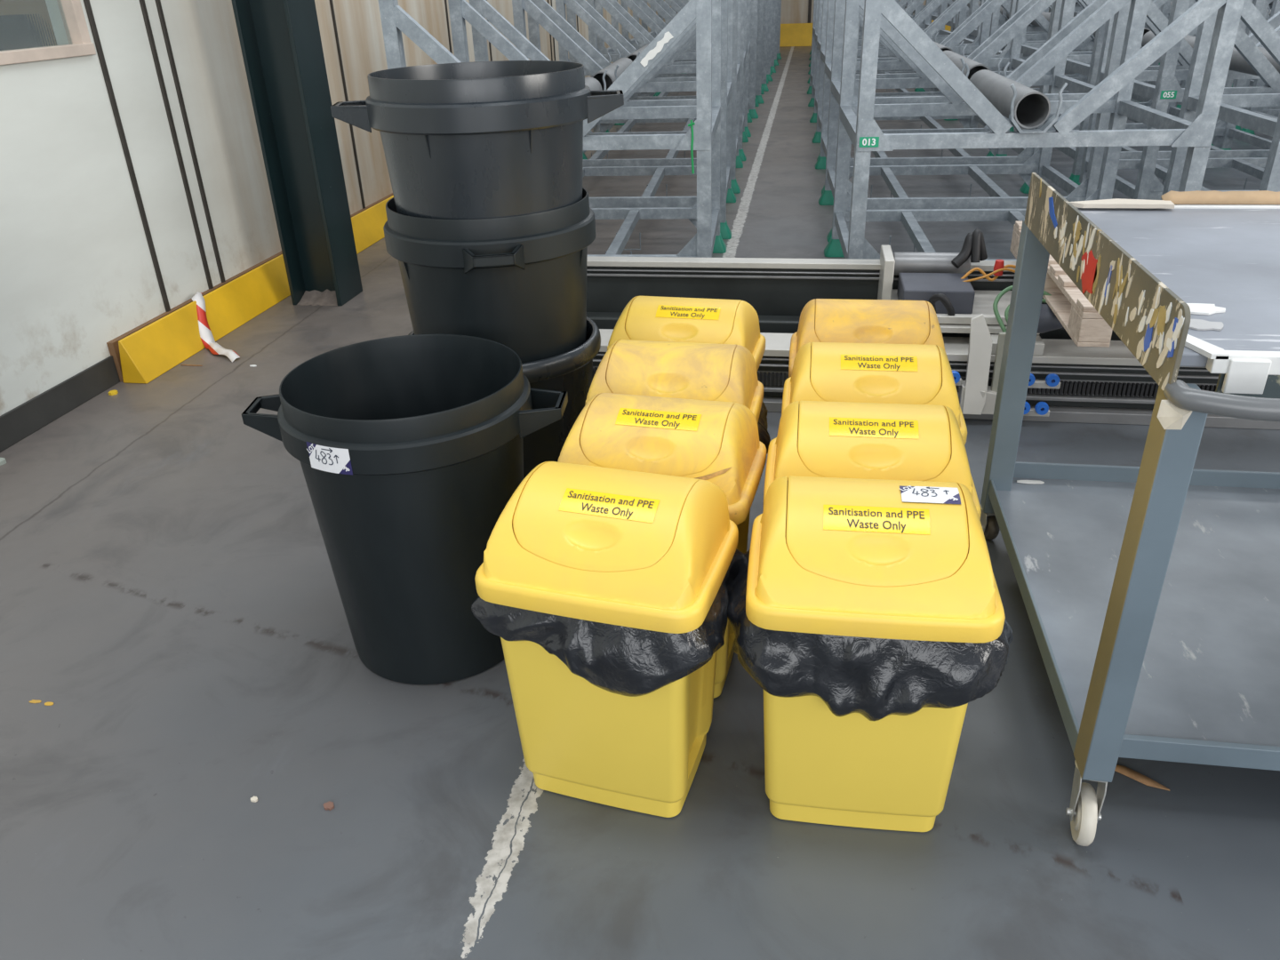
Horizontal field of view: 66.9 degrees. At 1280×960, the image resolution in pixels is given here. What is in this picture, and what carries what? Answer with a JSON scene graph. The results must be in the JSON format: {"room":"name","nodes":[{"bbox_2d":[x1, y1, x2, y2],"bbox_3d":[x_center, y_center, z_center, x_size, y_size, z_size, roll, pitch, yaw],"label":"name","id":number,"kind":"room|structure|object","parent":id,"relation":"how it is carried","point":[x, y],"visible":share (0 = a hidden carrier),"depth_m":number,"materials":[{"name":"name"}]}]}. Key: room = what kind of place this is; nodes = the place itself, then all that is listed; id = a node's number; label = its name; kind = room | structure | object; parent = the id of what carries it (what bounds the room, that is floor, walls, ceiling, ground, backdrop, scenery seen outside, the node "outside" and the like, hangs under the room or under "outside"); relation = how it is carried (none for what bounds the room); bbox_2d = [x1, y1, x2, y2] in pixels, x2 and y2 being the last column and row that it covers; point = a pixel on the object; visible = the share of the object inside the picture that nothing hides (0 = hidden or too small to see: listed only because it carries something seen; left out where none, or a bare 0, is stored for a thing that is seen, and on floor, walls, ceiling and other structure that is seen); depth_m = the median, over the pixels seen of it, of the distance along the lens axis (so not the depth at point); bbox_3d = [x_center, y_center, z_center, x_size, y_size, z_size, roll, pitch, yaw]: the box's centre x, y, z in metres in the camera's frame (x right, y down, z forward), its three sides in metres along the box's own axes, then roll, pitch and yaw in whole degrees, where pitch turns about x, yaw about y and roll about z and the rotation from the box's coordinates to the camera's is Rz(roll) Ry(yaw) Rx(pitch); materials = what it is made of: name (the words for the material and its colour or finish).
{"room":"industrial hall","nodes":[
{"label":"industrial hall","id":0,"kind":"room"},
{"bbox_2d":[0,0,671,415],"bbox_3d":[-1.322,-5.705,9.886,0.140,4.200,29.100,3,28,9],"label":"wall","id":1,"kind":"structure","parent":0,"point":[77,273],"depth_m":4.43,"materials":[{"name":"paint"}]},
{"bbox_2d":[0,0,95,65],"bbox_3d":[-2.464,-1.915,3.420,0.080,0.840,1.195,3,28,9],"label":"window","id":2,"kind":"structure","parent":1,"relation":"in","point":[30,30],"depth_m":3.89,"materials":[{"name":"paint"}]},
{"bbox_2d":[0,355,119,452],"bbox_3d":[-2.925,1.144,1.224,0.012,0.125,7.160,3,28,9],"label":"baseboard","id":3,"kind":"structure","parent":1,"relation":"attached to","point":[26,419],"depth_m":4.00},
{"bbox_2d":[83,0,170,311],"bbox_3d":[-2.350,-2.599,3.775,0.012,4.020,0.026,3,28,9],"label":"trim","id":4,"kind":"structure","parent":1,"relation":"attached to","point":[87,4],"depth_m":4.35,"materials":[{"name":"metal"}]},
{"bbox_2d":[139,0,213,288],"bbox_3d":[-2.290,-2.773,4.107,0.012,4.020,0.026,3,28,9],"label":"trim","id":5,"kind":"structure","parent":1,"relation":"attached to","point":[142,3],"depth_m":4.69,"materials":[{"name":"metal"}]},
{"bbox_2d":[154,0,225,282],"bbox_3d":[-2.271,-2.828,4.212,0.012,4.020,0.026,3,28,9],"label":"trim","id":6,"kind":"structure","parent":1,"relation":"attached to","point":[157,2],"depth_m":4.79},
{"bbox_2d":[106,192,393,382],"bbox_3d":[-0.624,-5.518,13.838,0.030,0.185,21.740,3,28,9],"label":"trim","id":7,"kind":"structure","parent":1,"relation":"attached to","point":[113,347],"depth_m":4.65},
{"bbox_2d":[329,0,365,208],"bbox_3d":[-1.980,-3.669,5.812,0.012,4.020,0.020,3,28,9],"label":"trim","id":8,"kind":"structure","parent":1,"relation":"attached to","point":[331,1],"depth_m":6.38,"materials":[{"name":"metal"}]},
{"bbox_2d":[444,0,452,53],"bbox_3d":[-1.639,-4.656,7.691,0.012,4.020,0.020,3,28,9],"label":"trim","id":9,"kind":"structure","parent":1,"relation":"attached to","point":[445,3],"depth_m":8.12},
{"bbox_2d":[486,0,492,61],"bbox_3d":[-1.461,-5.170,8.670,0.012,4.020,0.020,3,28,9],"label":"trim","id":10,"kind":"structure","parent":1,"relation":"attached to","point":[486,0],"depth_m":9.23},
{"bbox_2d":[547,0,552,60],"bbox_3d":[-1.083,-6.263,10.750,0.012,4.020,0.020,3,28,9],"label":"trim","id":11,"kind":"structure","parent":1,"relation":"attached to","point":[548,0],"depth_m":11.36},
{"bbox_2d":[550,0,555,60],"bbox_3d":[-1.060,-6.332,10.881,0.012,4.020,0.020,3,28,9],"label":"trim","id":12,"kind":"structure","parent":1,"relation":"attached to","point":[550,0],"depth_m":11.48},
{"bbox_2d":[0,46,1279,959],"bbox_3d":[8.021,-3.356,9.422,19.400,0.120,29.100,3,28,9],"label":"floor","id":13,"kind":"structure","parent":0,"point":[168,584],"depth_m":2.13,"materials":[{"name":"concrete"}]},
{"bbox_2d":[0,457,6,465],"bbox_3d":[-2.423,-0.067,3.642,0.068,0.015,0.049,3,28,9],"label":"paper scrap","id":14,"kind":"object","parent":13,"relation":"on","point":[3,460],"visible":1,"depth_m":3.64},
{"bbox_2d":[29,699,41,703],"bbox_3d":[-1.502,0.550,2.406,0.032,0.001,0.012,3,28,9],"label":"chip","id":15,"kind":"object","parent":13,"relation":"on","point":[32,700],"visible":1,"depth_m":2.40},
{"bbox_2d":[44,701,53,705],"bbox_3d":[-1.463,0.554,2.397,0.026,0.001,0.013,3,28,9],"label":"chip","id":16,"kind":"object","parent":13,"relation":"on","point":[47,703],"visible":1,"depth_m":2.40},
{"bbox_2d":[108,390,118,395],"bbox_3d":[-2.309,-0.383,4.245,0.035,0.012,0.037,3,28,9],"label":"scrap","id":17,"kind":"object","parent":13,"relation":"on","point":[111,392],"visible":1,"depth_m":4.24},
{"bbox_2d":[180,364,202,366],"bbox_3d":[-2.101,-0.538,4.538,0.112,0.005,0.009,3,28,9],"label":"twig","id":18,"kind":"object","parent":13,"relation":"on","point":[180,364],"visible":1,"depth_m":4.53,"materials":[{"name":"wood"}]},
{"bbox_2d":[250,795,257,802],"bbox_3d":[-0.832,0.689,2.090,0.017,0.005,0.013,3,28,9],"label":"chip","id":19,"kind":"object","parent":13,"relation":"on","point":[254,799],"visible":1,"depth_m":2.09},
{"bbox_2d":[118,195,393,383],"bbox_3d":[-0.562,-5.472,13.729,0.118,0.200,21.555,3,28,9],"label":"barrier","id":20,"kind":"object","parent":13,"relation":"on","point":[148,353],"visible":0.44,"depth_m":4.90,"materials":[{"name":"yellow paint"}]},
{"bbox_2d":[191,292,239,362],"bbox_3d":[-2.093,-0.755,4.719,0.106,0.221,0.580,-19,32,-29],"label":"barrier tape","id":21,"kind":"object","parent":20,"relation":"hanging from","point":[206,336],"visible":1,"depth_m":4.77,"materials":[{"name":"plastic"}]},
{"bbox_2d":[231,0,362,305],"bbox_3d":[-1.820,-2.889,4.494,0.288,4.200,0.290,3,28,9],"label":"steel column","id":22,"kind":"structure","parent":13,"relation":"on","point":[280,40],"depth_m":5.04,"materials":[{"name":"metal"}]},
{"bbox_2d":[296,289,337,306],"bbox_3d":[-1.772,-1.011,5.373,0.240,0.054,0.144,3,28,9],"label":"heap","id":23,"kind":"object","parent":13,"relation":"on","point":[314,298],"visible":0.91,"depth_m":5.39,"materials":[{"name":"concrete"}]},
{"bbox_2d":[323,800,334,810],"bbox_3d":[-0.663,0.695,2.064,0.020,0.006,0.022,-14,30,-22],"label":"chip","id":24,"kind":"object","parent":13,"relation":"on","point":[329,805],"visible":1,"depth_m":2.06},
{"bbox_2d":[241,334,567,684],"bbox_3d":[-0.547,0.084,2.432,0.618,0.745,0.599,-24,34,-35],"label":"bin","id":25,"kind":"object","parent":13,"relation":"on","point":[433,428],"visible":0.91,"depth_m":2.26,"materials":[{"name":"black plastic"}]},
{"bbox_2d":[306,441,352,474],"bbox_3d":[-0.669,-0.046,2.076,0.115,0.063,0.006,10,30,21],"label":"lot sticker","id":26,"kind":"object","parent":25,"relation":"attached to","point":[332,460],"visible":1,"depth_m":2.07,"materials":[{"name":"paper"}]},
{"bbox_2d":[408,316,600,479],"bbox_3d":[-0.399,-0.156,3.011,0.585,0.629,0.585,3,28,9],"label":"bin","id":27,"kind":"object","parent":13,"relation":"on","point":[571,372],"visible":0.19,"depth_m":2.78,"materials":[{"name":"grey plastic"}]},
{"bbox_2d":[383,187,595,363],"bbox_3d":[-0.410,-0.453,2.857,0.632,0.745,0.586,20,34,35],"label":"bin","id":28,"kind":"object","parent":27,"relation":"on","point":[517,283],"visible":0.54,"depth_m":2.57,"materials":[{"name":"black plastic"}]},
{"bbox_2d":[330,60,623,219],"bbox_3d":[-0.412,-0.734,2.683,0.598,0.745,0.613,21,35,37],"label":"bin","id":29,"kind":"object","parent":28,"relation":"on","point":[499,139],"visible":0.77,"depth_m":2.41,"materials":[{"name":"grey plastic"}]},
{"bbox_2d":[378,0,726,257],"bbox_3d":[-0.369,-1.933,5.356,1.660,1.620,1.290,1,28,7],"label":"rack","id":30,"kind":"object","parent":13,"relation":"on","point":[703,136],"visible":0.31,"depth_m":4.86,"materials":[{"name":"metal"}]},
{"bbox_2d":[584,77,602,90],"bbox_3d":[-0.370,-2.070,5.313,0.160,0.160,1.160,1,28,7],"label":"pipe","id":31,"kind":"object","parent":30,"relation":"on","point":[592,83],"visible":0.08,"depth_m":5.66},
{"bbox_2d":[469,0,735,239],"bbox_3d":[-0.175,-2.624,6.674,1.660,1.620,1.290,1,28,7],"label":"rack","id":32,"kind":"object","parent":13,"relation":"on","point":[516,34],"visible":0.4,"depth_m":6.41,"materials":[{"name":"metal"}]},
{"bbox_2d":[592,57,632,90],"bbox_3d":[-0.177,-2.761,6.631,0.160,0.160,1.160,1,28,7],"label":"pipe","id":33,"kind":"object","parent":32,"relation":"on","point":[623,63],"visible":0.44,"depth_m":6.52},
{"bbox_2d":[474,461,738,817],"bbox_3d":[-0.051,0.318,1.996,0.452,0.701,0.375,7,29,17],"label":"bin","id":34,"kind":"object","parent":13,"relation":"on","point":[642,550],"visible":0.98,"depth_m":1.83,"materials":[{"name":"yellow plastic"}]},
{"bbox_2d":[471,548,743,696],"bbox_3d":[-0.052,0.242,1.954,0.508,0.163,0.428,7,29,17],"label":"liner","id":35,"kind":"object","parent":34,"relation":"in","point":[619,660],"visible":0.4,"depth_m":1.77,"materials":[{"name":"plastic"}]},
{"bbox_2d":[527,0,743,193],"bbox_3d":[0.019,-3.315,7.992,1.660,1.620,1.290,1,28,7],"label":"rack","id":36,"kind":"object","parent":13,"relation":"on","point":[558,16],"visible":0.31,"depth_m":7.71,"materials":[{"name":"metal"}]},
{"bbox_2d":[626,44,648,61],"bbox_3d":[0.017,-3.452,7.949,0.160,0.160,1.160,1,28,7],"label":"pipe","id":37,"kind":"object","parent":36,"relation":"on","point":[633,56],"visible":0.27,"depth_m":7.80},
{"bbox_2d":[566,0,748,160],"bbox_3d":[0.212,-4.005,9.310,1.660,1.620,1.290,1,28,7],"label":"rack","id":38,"kind":"object","parent":13,"relation":"on","point":[601,127],"visible":0.29,"depth_m":9.33,"materials":[{"name":"metal"}]},
{"bbox_2d":[557,392,766,697],"bbox_3d":[0.053,0.148,2.316,0.452,0.701,0.375,6,28,14],"label":"bin","id":39,"kind":"object","parent":13,"relation":"on","point":[717,443],"visible":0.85,"depth_m":2.11,"materials":[{"name":"yellow plastic"}]},
{"bbox_2d":[594,0,751,136],"bbox_3d":[0.406,-4.696,10.628,1.660,1.620,1.290,1,28,7],"label":"rack","id":40,"kind":"object","parent":13,"relation":"on","point":[630,4],"visible":0.14,"depth_m":10.20,"materials":[{"name":"metal"}]},
{"bbox_2d":[584,339,763,422],"bbox_3d":[0.096,-0.027,2.651,0.452,0.701,0.375,4,28,12],"label":"bin","id":41,"kind":"object","parent":13,"relation":"on","point":[709,372],"visible":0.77,"depth_m":2.45,"materials":[{"name":"yellow plastic"}]},
{"bbox_2d":[757,401,770,454],"bbox_3d":[0.268,-0.115,2.561,0.156,0.108,0.419,4,28,12],"label":"liner","id":42,"kind":"object","parent":41,"relation":"in","point":[764,435],"visible":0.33,"depth_m":2.53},
{"bbox_2d":[607,296,765,371],"bbox_3d":[0.141,-0.209,2.999,0.452,0.701,0.375,5,28,13],"label":"bin","id":43,"kind":"object","parent":13,"relation":"on","point":[654,318],"visible":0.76,"depth_m":2.80,"materials":[{"name":"yellow plastic"}]},
{"bbox_2d":[620,0,759,118],"bbox_3d":[0.644,-5.385,11.939,1.660,1.620,1.290,1,28,7],"label":"rack","id":44,"kind":"object","parent":13,"relation":"on","point":[753,102],"visible":0.2,"depth_m":11.50,"materials":[{"name":"metal"}]},
{"bbox_2d":[641,0,764,103],"bbox_3d":[0.882,-6.074,13.250,1.660,1.620,1.290,1,28,7],"label":"rack","id":45,"kind":"object","parent":13,"relation":"on","point":[759,91],"visible":0.19,"depth_m":12.76,"materials":[{"name":"metal"}]},
{"bbox_2d":[657,0,768,93],"bbox_3d":[1.120,-6.763,14.561,1.660,1.620,1.290,1,28,7],"label":"rack","id":46,"kind":"object","parent":13,"relation":"on","point":[681,4],"visible":0.13,"depth_m":14.07,"materials":[{"name":"metal"}]},
{"bbox_2d":[671,0,772,81],"bbox_3d":[1.358,-7.452,15.872,1.660,1.620,1.290,1,28,7],"label":"rack","id":47,"kind":"object","parent":13,"relation":"on","point":[769,73],"visible":0.12,"depth_m":15.38,"materials":[{"name":"metal"}]},
{"bbox_2d":[683,0,775,73],"bbox_3d":[1.597,-8.140,17.183,1.660,1.620,1.290,1,28,7],"label":"rack","id":48,"kind":"object","parent":13,"relation":"on","point":[772,65],"visible":0.11,"depth_m":16.68,"materials":[{"name":"metal"}]},
{"bbox_2d":[774,0,778,65],"bbox_3d":[1.835,-8.829,18.494,1.660,1.620,1.290,1,28,7],"label":"rack","id":49,"kind":"object","parent":13,"relation":"on","point":[776,63],"visible":0.11,"depth_m":18.00,"materials":[{"name":"metal"}]},
{"bbox_2d":[776,0,781,59],"bbox_3d":[2.073,-9.518,19.805,1.660,1.620,1.290,1,28,7],"label":"rack","id":50,"kind":"object","parent":13,"relation":"on","point":[779,57],"visible":0.1,"depth_m":19.32,"materials":[{"name":"metal"}]},
{"bbox_2d":[808,0,921,74],"bbox_3d":[3.599,-7.347,15.520,1.660,1.620,1.290,1,28,7],"label":"rack","id":51,"kind":"object","parent":13,"relation":"on","point":[909,2],"visible":0.02,"depth_m":16.21,"materials":[{"name":"metal"}]},
{"bbox_2d":[779,19,951,47],"bbox_3d":[8.588,-10.222,21.959,14.800,0.480,0.298,3,28,9],"label":"barrier","id":52,"kind":"object","parent":13,"relation":"on","point":[791,34],"visible":0.02,"depth_m":22.68,"materials":[{"name":"yellow paint"}]},
{"bbox_2d":[788,298,947,377],"bbox_3d":[0.671,-0.190,2.927,0.452,0.701,0.375,3,28,9],"label":"bin","id":53,"kind":"object","parent":13,"relation":"on","point":[821,320],"visible":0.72,"depth_m":2.72,"materials":[{"name":"yellow plastic"}]},
{"bbox_2d":[807,0,931,83],"bbox_3d":[3.360,-6.659,14.209,1.660,1.620,1.290,1,28,7],"label":"rack","id":54,"kind":"object","parent":13,"relation":"on","point":[917,10],"visible":0.03,"depth_m":13.92,"materials":[{"name":"metal"}]},
{"bbox_2d":[763,400,981,519],"bbox_3d":[0.513,0.166,2.250,0.452,0.701,0.375,3,28,9],"label":"bin","id":55,"kind":"object","parent":13,"relation":"on","point":[814,438],"visible":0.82,"depth_m":2.04,"materials":[{"name":"yellow plastic"}]},
{"bbox_2d":[806,0,940,94],"bbox_3d":[3.122,-5.970,12.898,1.660,1.620,1.290,1,28,7],"label":"rack","id":56,"kind":"object","parent":13,"relation":"on","point":[925,23],"visible":0.09,"depth_m":13.42,"materials":[{"name":"metal"}]},
{"bbox_2d":[781,342,967,444],"bbox_3d":[0.601,-0.015,2.594,0.452,0.701,0.375,3,28,9],"label":"bin","id":57,"kind":"object","parent":13,"relation":"on","point":[825,372],"visible":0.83,"depth_m":2.38,"materials":[{"name":"yellow plastic"}]},
{"bbox_2d":[745,475,1005,831],"bbox_3d":[0.439,0.338,1.925,0.452,0.701,0.375,2,28,8],"label":"bin","id":58,"kind":"object","parent":13,"relation":"on","point":[828,556],"visible":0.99,"depth_m":1.74,"materials":[{"name":"yellow plastic"}]},
{"bbox_2d":[727,548,1012,721],"bbox_3d":[0.430,0.266,1.888,0.533,0.174,0.442,2,28,8],"label":"liner","id":59,"kind":"object","parent":58,"relation":"in","point":[876,679],"visible":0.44,"depth_m":1.71,"materials":[{"name":"plastic"}]},
{"bbox_2d":[899,485,960,503],"bbox_3d":[0.525,0.026,1.758,0.106,0.005,0.058,2,28,8],"label":"lot sticker","id":60,"kind":"object","parent":58,"relation":"on","point":[925,494],"visible":1,"depth_m":1.75,"materials":[{"name":"paper"}]},
{"bbox_2d":[808,0,958,116],"bbox_3d":[2.914,-5.279,11.582,1.660,1.620,1.290,1,28,7],"label":"rack","id":61,"kind":"object","parent":13,"relation":"on","point":[942,33],"visible":0.09,"depth_m":11.87,"materials":[{"name":"metal"}]},
{"bbox_2d":[809,0,983,135],"bbox_3d":[2.705,-4.589,10.267,1.660,1.620,1.290,1,28,7],"label":"rack","id":62,"kind":"object","parent":13,"relation":"on","point":[962,14],"visible":0.07,"depth_m":10.62,"materials":[{"name":"metal"}]},
{"bbox_2d":[811,0,1016,160],"bbox_3d":[2.497,-3.899,8.951,1.660,1.620,1.290,1,28,7],"label":"rack","id":63,"kind":"object","parent":13,"relation":"on","point":[970,123],"visible":0.21,"depth_m":9.29,"materials":[{"name":"metal"}]},
{"bbox_2d":[586,229,1279,430],"bbox_3d":[1.424,-0.649,3.873,3.850,0.597,0.822,3,28,9],"label":"machine","id":64,"kind":"object","parent":13,"relation":"on","point":[970,295],"visible":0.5,"depth_m":3.88,"materials":[{"name":"paint"}]},
{"bbox_2d":[1009,221,1112,347],"bbox_3d":[2.021,-0.760,3.610,1.000,0.134,1.250,3,28,9],"label":"wooden pallet","id":65,"kind":"object","parent":64,"relation":"on","point":[1083,323],"visible":0.26,"depth_m":3.28,"materials":[{"name":"brown wood"}]},
{"bbox_2d":[815,0,1062,194],"bbox_3d":[2.288,-3.209,7.635,1.660,1.620,1.290,1,28,7],"label":"rack","id":66,"kind":"object","parent":13,"relation":"on","point":[1012,54],"visible":0.33,"depth_m":7.84,"materials":[{"name":"metal"}]},
{"bbox_2d":[934,41,952,51],"bbox_3d":[2.287,-3.346,7.592,0.160,0.160,1.160,1,28,7],"label":"pipe","id":67,"kind":"object","parent":66,"relation":"on","point":[941,47],"visible":0.12,"depth_m":7.17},
{"bbox_2d":[921,0,1011,50],"bbox_3d":[5.694,-8.057,16.746,1.660,1.620,1.290,1,28,7],"label":"rack","id":68,"kind":"object","parent":13,"relation":"on","point":[949,2],"visible":0.02,"depth_m":17.19,"materials":[{"name":"metal"}]},
{"bbox_2d":[818,0,1131,241],"bbox_3d":[2.080,-2.519,6.319,1.660,1.620,1.290,1,28,7],"label":"rack","id":69,"kind":"object","parent":13,"relation":"on","point":[1039,163],"visible":0.41,"depth_m":6.52,"materials":[{"name":"metal"}]},
{"bbox_2d":[943,50,991,79],"bbox_3d":[2.078,-2.656,6.276,0.160,0.160,1.160,1,28,7],"label":"pipe","id":70,"kind":"object","parent":69,"relation":"on","point":[973,66],"visible":0.34,"depth_m":6.10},
{"bbox_2d":[930,0,1038,58],"bbox_3d":[5.476,-7.367,15.432,1.660,1.620,1.290,1,28,7],"label":"rack","id":71,"kind":"object","parent":13,"relation":"on","point":[934,16],"visible":0.02,"depth_m":15.63,"materials":[{"name":"metal"}]},
{"bbox_2d":[945,0,1048,68],"bbox_3d":[5.257,-6.677,14.118,1.660,1.620,1.290,1,28,7],"label":"rack","id":72,"kind":"object","parent":13,"relation":"on","point":[949,23],"visible":0.04,"depth_m":13.87,"materials":[{"name":"metal"}]},
{"bbox_2d":[1000,6,1005,15],"bbox_3d":[5.256,-6.814,14.075,0.160,0.160,1.160,1,28,7],"label":"pipe","id":73,"kind":"object","parent":72,"relation":"on","point":[1001,8],"visible":0.05,"depth_m":13.73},
{"bbox_2d":[951,0,1090,87],"bbox_3d":[5.039,-5.988,12.804,1.660,1.620,1.290,1,28,7],"label":"rack","id":74,"kind":"object","parent":13,"relation":"on","point":[1070,74],"visible":0.08,"depth_m":13.24,"materials":[{"name":"metal"}]},
{"bbox_2d":[965,0,1092,91],"bbox_3d":[4.820,-5.298,11.489,1.660,1.620,1.290,1,28,7],"label":"rack","id":75,"kind":"object","parent":13,"relation":"on","point":[1031,29],"visible":0.06,"depth_m":11.93,"materials":[{"name":"metal"}]},
{"bbox_2d":[1030,11,1050,26],"bbox_3d":[4.819,-5.435,11.446,0.160,0.160,1.160,1,28,7],"label":"pipe","id":76,"kind":"object","parent":75,"relation":"on","point":[1046,15],"visible":0.14,"depth_m":11.39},
{"bbox_2d":[824,0,1244,260],"bbox_3d":[1.871,-1.829,5.004,1.660,1.620,1.290,1,28,7],"label":"rack","id":77,"kind":"object","parent":13,"relation":"on","point":[857,124],"visible":0.62,"depth_m":4.52,"materials":[{"name":"metal"}]},
{"bbox_2d":[969,69,1050,128],"bbox_3d":[1.870,-1.966,4.961,0.160,0.160,1.160,1,28,7],"label":"pipe","id":78,"kind":"object","parent":77,"relation":"on","point":[1032,108],"visible":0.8,"depth_m":4.71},
{"bbox_2d":[1044,7,1084,51],"bbox_3d":[7.728,-7.815,16.143,1.660,1.620,1.290,2,28,8],"label":"rack","id":79,"kind":"object","parent":13,"relation":"on","point":[1076,8],"visible":0.02,"depth_m":16.56,"materials":[{"name":"metal"}]},
{"bbox_2d":[988,0,1154,106],"bbox_3d":[4.602,-4.608,10.175,1.660,1.620,1.290,1,28,7],"label":"rack","id":80,"kind":"object","parent":13,"relation":"on","point":[1031,38],"visible":0.07,"depth_m":10.62,"materials":[{"name":"metal"}]},
{"bbox_2d":[1074,0,1082,7],"bbox_3d":[7.947,-8.505,17.458,1.660,1.620,1.290,2,28,8],"label":"rack","id":81,"kind":"object","parent":13,"relation":"on","point":[1077,4],"visible":0.02,"depth_m":16.94,"materials":[{"name":"metal"}]},
{"bbox_2d":[1073,10,1159,64],"bbox_3d":[7.510,-7.125,14.829,1.660,1.620,1.290,2,28,8],"label":"rack","id":82,"kind":"object","parent":13,"relation":"on","point":[1076,12],"visible":0.02,"depth_m":15.00,"materials":[{"name":"metal"}]},
{"bbox_2d":[979,172,1279,846],"bbox_3d":[1.477,-0.005,2.084,1.178,1.098,1.367,3,28,9],"label":"trolley","id":83,"kind":"object","parent":13,"relation":"on","point":[1150,591],"depth_m":2.09,"materials":[{"name":"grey metal"}]},
{"bbox_2d":[1016,480,1044,483],"bbox_3d":[1.162,0.006,2.881,0.078,0.002,0.021,3,28,9],"label":"paper scrap","id":84,"kind":"object","parent":83,"relation":"on","point":[1018,481],"visible":1,"depth_m":2.88,"materials":[{"name":"paper"}]},
{"bbox_2d":[1069,198,1175,208],"bbox_3d":[1.202,-0.693,2.428,0.245,0.010,0.074,3,28,9],"label":"paper","id":85,"kind":"object","parent":83,"relation":"on","point":[1116,203],"visible":0.94,"depth_m":2.41,"materials":[{"name":"paper"}]},
{"bbox_2d":[997,477,1279,746],"bbox_3d":[1.520,0.276,2.352,1.145,0.010,1.140,3,28,9],"label":"shelf","id":86,"kind":"object","parent":83,"relation":"attached to","point":[1210,674],"depth_m":2.33,"materials":[{"name":"metal"}]},
{"bbox_2d":[1186,303,1225,315],"bbox_3d":[0.982,-0.301,1.708,0.095,0.004,0.057,3,28,9],"label":"paper scrap","id":87,"kind":"object","parent":83,"relation":"on","point":[1196,308],"visible":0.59,"depth_m":1.70,"materials":[{"name":"paper"}]},
{"bbox_2d":[1189,319,1223,330],"bbox_3d":[0.951,-0.262,1.636,0.066,0.003,0.053,3,28,9],"label":"paper scrap","id":88,"kind":"object","parent":83,"relation":"on","point":[1198,324],"visible":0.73,"depth_m":1.63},
{"bbox_2d":[1009,0,1252,145],"bbox_3d":[4.384,-3.918,8.861,1.660,1.620,1.290,1,28,7],"label":"rack","id":89,"kind":"object","parent":13,"relation":"on","point":[1028,49],"visible":0.1,"depth_m":9.12,"materials":[{"name":"metal"}]},
{"bbox_2d":[1093,27,1151,37],"bbox_3d":[4.382,-4.056,8.818,0.160,0.160,1.160,1,28,7],"label":"pipe","id":90,"kind":"object","parent":89,"relation":"on","point":[1146,30],"visible":0.08,"depth_m":8.40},
{"bbox_2d":[1114,764,1170,791],"bbox_3d":[1.056,0.630,2.066,0.139,0.009,0.020,21,35,36],"label":"wooden stick","id":91,"kind":"object","parent":13,"relation":"on","point":[1125,771],"visible":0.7,"depth_m":2.06,"materials":[{"name":"wood"}]},
{"bbox_2d":[1055,0,1279,183],"bbox_3d":[4.165,-3.229,7.547,1.660,1.620,1.290,1,28,7],"label":"rack","id":92,"kind":"object","parent":13,"relation":"on","point":[1225,132],"visible":0.16,"depth_m":7.37,"materials":[{"name":"metal"}]},
{"bbox_2d":[1141,31,1195,48],"bbox_3d":[4.164,-3.366,7.504,0.160,0.160,1.160,1,28,7],"label":"pipe","id":93,"kind":"object","parent":92,"relation":"on","point":[1148,36],"visible":0.12,"depth_m":7.84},
{"bbox_2d":[1077,0,1279,199],"bbox_3d":[3.947,-2.539,6.233,1.660,1.620,1.290,1,28,7],"label":"rack","id":94,"kind":"object","parent":13,"relation":"on","point":[1167,89],"visible":0.4,"depth_m":6.03,"materials":[{"name":"metal"}]},
{"bbox_2d":[1228,47,1279,75],"bbox_3d":[3.945,-2.676,6.190,0.160,0.160,1.160,1,28,7],"label":"pipe","id":95,"kind":"object","parent":94,"relation":"on","point":[1238,63],"visible":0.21,"depth_m":6.22,"materials":[{"name":"metal"}]},
{"bbox_2d":[1140,5,1232,87],"bbox_3d":[7.073,-5.746,12.201,1.660,1.620,1.290,2,28,8],"label":"rack","id":96,"kind":"object","parent":13,"relation":"on","point":[1159,8],"visible":0.02,"depth_m":12.05,"materials":[{"name":"metal"}]},
{"bbox_2d":[1139,0,1273,108],"bbox_3d":[6.855,-5.056,10.887,1.660,1.620,1.290,2,28,8],"label":"rack","id":97,"kind":"object","parent":13,"relation":"on","point":[1165,7],"visible":0.1,"depth_m":11.35,"materials":[{"name":"metal"}]},
{"bbox_2d":[1160,0,1279,199],"bbox_3d":[3.808,-1.846,4.906,1.660,1.620,1.290,1,28,7],"label":"rack","id":98,"kind":"object","parent":13,"relation":"on","point":[1230,111],"visible":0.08,"depth_m":5.30,"materials":[{"name":"metal"}]},
{"bbox_2d":[1235,0,1279,130],"bbox_3d":[6.636,-4.367,9.573,1.660,1.620,1.290,2,28,8],"label":"rack","id":99,"kind":"object","parent":13,"relation":"on","point":[1266,15],"visible":0.06,"depth_m":9.31,"materials":[{"name":"metal"}]},
{"bbox_2d":[1240,0,1279,135],"bbox_3d":[6.418,-3.677,8.259,1.660,1.620,1.290,2,28,8],"label":"rack","id":100,"kind":"object","parent":13,"relation":"on","point":[1276,7],"visible":0.23,"depth_m":9.03,"materials":[{"name":"metal"}]},
{"bbox_2d":[780,0,926,23],"bbox_3d":[10.434,-11.911,21.051,19.030,4.200,0.150,3,28,9],"label":"wall","id":101,"kind":"structure","parent":0,"point":[792,11],"depth_m":22.69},
{"bbox_2d":[808,0,811,23],"bbox_3d":[3.916,-12.303,21.920,0.070,3.900,0.040,3,28,9],"label":"trim","id":102,"kind":"structure","parent":101,"relation":"attached to","point":[810,1],"depth_m":22.60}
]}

